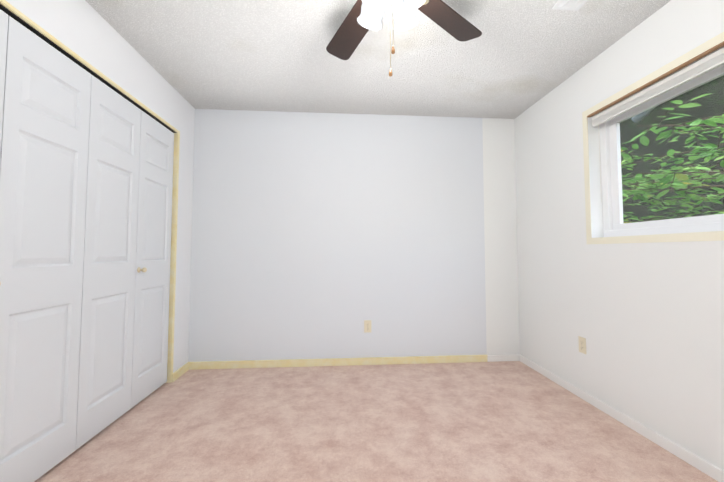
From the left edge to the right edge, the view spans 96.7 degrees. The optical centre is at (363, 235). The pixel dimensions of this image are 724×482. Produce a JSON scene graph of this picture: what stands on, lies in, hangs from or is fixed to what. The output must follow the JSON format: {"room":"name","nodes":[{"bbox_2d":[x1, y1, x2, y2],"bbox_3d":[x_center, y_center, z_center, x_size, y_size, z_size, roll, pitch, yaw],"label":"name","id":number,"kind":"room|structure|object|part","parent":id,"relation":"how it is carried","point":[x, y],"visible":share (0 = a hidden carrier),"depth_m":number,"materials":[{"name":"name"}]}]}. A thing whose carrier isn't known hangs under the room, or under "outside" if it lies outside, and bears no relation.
{"room":"empty bedroom","nodes":[
{"label":"empty bedroom","id":0,"kind":"room"},
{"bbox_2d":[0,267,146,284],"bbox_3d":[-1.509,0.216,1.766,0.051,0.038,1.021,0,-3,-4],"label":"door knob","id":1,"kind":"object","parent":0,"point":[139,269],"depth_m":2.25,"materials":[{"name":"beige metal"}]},
{"bbox_3d":[-1.545,0.240,2.255,0.051,0.038,0.038,0,-3,-4],"label":"knob","id":2,"kind":"part","parent":1,"relation":"part of","materials":[{"name":"gold metal"}]},
{"bbox_2d":[6,0,194,372],"bbox_3d":[-1.509,-0.097,0.892,0.120,2.440,4.250,0,-3,-4],"label":"wall","id":3,"kind":"structure","parent":0,"point":[87,32],"depth_m":2.25,"materials":[{"name":"white paint"}]},
{"bbox_2d":[0,9,7,156],"bbox_3d":[-1.501,0.084,1.084,0.035,2.060,0.454,0,-3,-4],"label":"closet door leaf","id":4,"kind":"structure","parent":3,"relation":"in","point":[3,29],"depth_m":1.34,"materials":[{"name":"white paint"}]},
{"bbox_2d":[0,16,90,481],"bbox_3d":[-1.535,0.107,1.539,0.035,2.060,0.454,0,-3,-4],"label":"closet door leaf","id":5,"kind":"structure","parent":3,"relation":"in","point":[44,142],"depth_m":1.51,"materials":[{"name":"white paint"}]},
{"bbox_2d":[0,4,176,132],"bbox_3d":[-1.557,-0.925,1.818,0.065,0.004,1.868,0,-3,-4],"label":"door track","id":6,"kind":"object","parent":3,"relation":"attached to","point":[36,32],"depth_m":1.70,"materials":[{"name":"black metal"}]},
{"bbox_2d":[0,0,179,382],"bbox_3d":[-1.572,0.109,1.767,0.120,2.113,1.922,0,-3,-4],"label":"trim","id":7,"kind":"structure","parent":3,"relation":"attached to","point":[15,11],"depth_m":2.67,"materials":[{"name":"beige wood"}]},
{"bbox_2d":[75,75,140,449],"bbox_3d":[-1.569,0.129,1.995,0.035,2.060,0.454,0,-3,-4],"label":"closet door leaf","id":8,"kind":"structure","parent":3,"relation":"in","point":[106,338],"depth_m":1.96,"materials":[{"name":"white paint"}]},
{"bbox_2d":[131,110,173,407],"bbox_3d":[-1.603,0.151,2.451,0.035,2.060,0.454,0,-3,-4],"label":"closet door leaf","id":9,"kind":"structure","parent":3,"relation":"in","point":[151,304],"depth_m":2.42,"materials":[{"name":"white paint"}]},
{"bbox_2d":[172,362,188,381],"bbox_3d":[-1.587,1.185,2.800,0.015,0.066,0.283,0,-3,-4],"label":"baseboard","id":10,"kind":"structure","parent":3,"relation":"attached to","point":[179,372],"depth_m":2.78,"materials":[{"name":"beige wood"}]},
{"bbox_2d":[188,109,519,361],"bbox_3d":[-0.405,0.015,3.178,4.220,2.440,0.150,0,-3,-4],"label":"wall","id":11,"kind":"structure","parent":0,"point":[320,235],"depth_m":3.12,"materials":[{"name":"white paint"}]},
{"bbox_2d":[189,354,519,369],"bbox_3d":[-0.025,1.198,3.065,3.170,0.066,0.015,0,-3,-4],"label":"baseboard","id":12,"kind":"structure","parent":11,"relation":"attached to","point":[330,362],"depth_m":3.05,"materials":[{"name":"beige wood"}]},
{"bbox_2d":[364,320,370,332],"bbox_3d":[0.044,0.872,3.090,0.070,0.115,0.008,0,-3,-4],"label":"electrical outlet","id":13,"kind":"object","parent":11,"relation":"attached to","point":[367,325],"visible":1,"depth_m":3.09,"materials":[{"name":"beige plastic"}]},
{"bbox_2d":[35,361,717,481],"bbox_3d":[-0.242,1.176,0.924,4.220,0.100,4.550,0,-3,-4],"label":"floor","id":14,"kind":"structure","parent":0,"point":[508,421],"depth_m":1.91,"materials":[{"name":"carpet"}]},
{"bbox_2d":[85,0,670,118],"bbox_3d":[-0.242,-1.361,1.049,4.220,0.100,4.550,0,-3,-4],"label":"ceiling","id":15,"kind":"structure","parent":0,"point":[515,59],"depth_m":2.21,"materials":[{"name":"white paint"}]},
{"bbox_2d":[326,0,481,76],"bbox_3d":[0.073,-1.005,1.395,1.221,0.577,1.268,0,-3,-4],"label":"fan","id":16,"kind":"object","parent":15,"relation":"hanging from","point":[362,19],"visible":1,"depth_m":1.63,"materials":[{"name":"brown wood"}]},
{"bbox_3d":[-0.066,-1.127,1.790,0.152,0.006,0.475,15,-9,-25],"label":"blade","id":17,"kind":"part","parent":16,"relation":"part of","materials":[{"name":"brown wood"}]},
{"bbox_3d":[0.037,-1.037,1.479,0.131,0.163,0.131,0,-3,-4],"label":"lamp shade","id":18,"kind":"part","parent":16,"relation":"part of","materials":[{"name":"white glass"}]},
{"bbox_3d":[0.048,-1.045,1.322,0.131,0.163,0.131,0,-3,-4],"label":"lamp shade","id":19,"kind":"part","parent":16,"relation":"part of","materials":[{"name":"white glass"}]},
{"bbox_3d":[0.123,-0.946,1.453,0.003,0.395,0.007,0,-3,-4],"label":"chain","id":20,"kind":"part","parent":16,"relation":"part of","materials":[{"name":"gold metal"}]},
{"bbox_3d":[0.194,-1.037,1.491,0.131,0.163,0.131,0,-3,-4],"label":"lamp shade","id":21,"kind":"part","parent":16,"relation":"part of","materials":[{"name":"white glass"}]},
{"bbox_3d":[0.206,-1.044,1.333,0.131,0.163,0.131,0,-3,-4],"label":"lamp shade","id":22,"kind":"part","parent":16,"relation":"part of","materials":[{"name":"white glass"}]},
{"bbox_3d":[0.444,-1.132,1.684,0.475,0.006,0.152,2,8,-40],"label":"blade","id":23,"kind":"part","parent":16,"relation":"part of","materials":[{"name":"brown wood"}]},
{"bbox_2d":[551,0,587,10],"bbox_3d":[1.144,-1.276,1.652,0.155,0.010,0.315,0,-3,-4],"label":"ceiling vent","id":24,"kind":"object","parent":15,"relation":"in","point":[575,5],"visible":1,"depth_m":1.77,"materials":[{"name":"white"}]},
{"bbox_2d":[514,0,723,470],"bbox_3d":[1.787,-0.085,1.137,0.150,2.440,4.250,0,-3,-4],"label":"wall","id":25,"kind":"structure","parent":0,"point":[646,320],"depth_m":2.08,"materials":[{"name":"white paint"}]},
{"bbox_2d":[578,336,585,353],"bbox_3d":[1.614,0.806,2.370,0.008,0.115,0.070,0,-3,-4],"label":"electrical outlet","id":26,"kind":"object","parent":25,"relation":"attached to","point":[582,344],"visible":1,"depth_m":2.37,"materials":[{"name":"beige plastic"}]},
{"bbox_2d":[519,355,723,481],"bbox_3d":[1.706,1.103,1.065,0.015,0.060,4.235,0,-3,-4],"label":"baseboard","id":27,"kind":"structure","parent":25,"relation":"attached to","point":[699,463],"depth_m":1.90,"materials":[{"name":"white wood"}]},
{"bbox_2d":[582,32,723,243],"bbox_3d":[1.708,-0.475,1.316,0.024,0.975,2.090,0,-3,-4],"label":"window trim","id":28,"kind":"structure","parent":25,"relation":"in","point":[664,69],"depth_m":1.89,"materials":[{"name":"beige wood"}]},
{"bbox_2d":[592,47,723,126],"bbox_3d":[1.742,-0.869,1.338,0.032,0.071,1.988,0,-3,-4],"label":"blind stack","id":29,"kind":"object","parent":25,"relation":"attached to","point":[705,65],"visible":1,"depth_m":1.81,"materials":[{"name":"white plastic"}]},
{"bbox_2d":[600,65,723,236],"bbox_3d":[1.820,-0.474,1.324,0.060,0.885,2.000,0,-3,-4],"label":"window unit","id":30,"kind":"structure","parent":25,"relation":"in","point":[614,225],"depth_m":2.03,"materials":[{"name":"white plastic"}]},
{"label":"outside","id":31,"kind":"structure","parent":0,"visible":0},
{"bbox_3d":[7.909,1.888,5.235,12.680,0.100,22.000,0,-3,-4],"label":"ground","id":32,"kind":"structure","parent":31,"visible":0},
{"bbox_2d":[621,101,723,221],"bbox_3d":[4.336,-0.071,4.023,4.728,3.809,3.481,0,-3,-4],"label":"branches","id":33,"kind":"object","parent":32,"relation":"on","point":[691,173],"depth_m":3.80,"materials":[{"name":"brown plant"}]},
{"bbox_2d":[631,106,656,122],"bbox_3d":[2.220,-1.062,2.336,0.070,0.274,0.605,0,-3,0],"label":"pipe","id":34,"kind":"object","parent":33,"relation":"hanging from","point":[641,117],"depth_m":2.56,"materials":[{"name":"grey metal"}]},
{"bbox_2d":[621,93,723,222],"bbox_3d":[4.331,-0.326,4.064,4.813,2.020,3.559,0,-3,-4],"label":"leaves","id":35,"kind":"object","parent":33,"relation":"attached to","point":[685,178],"depth_m":3.69,"materials":[{"name":"green plant"}]},
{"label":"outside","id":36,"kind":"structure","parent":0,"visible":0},
{"bbox_2d":[620,75,723,222],"bbox_3d":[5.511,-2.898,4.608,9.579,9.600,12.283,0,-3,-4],"label":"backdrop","id":37,"kind":"structure","parent":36,"point":[706,102],"depth_m":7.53,"materials":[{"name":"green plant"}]}
]}

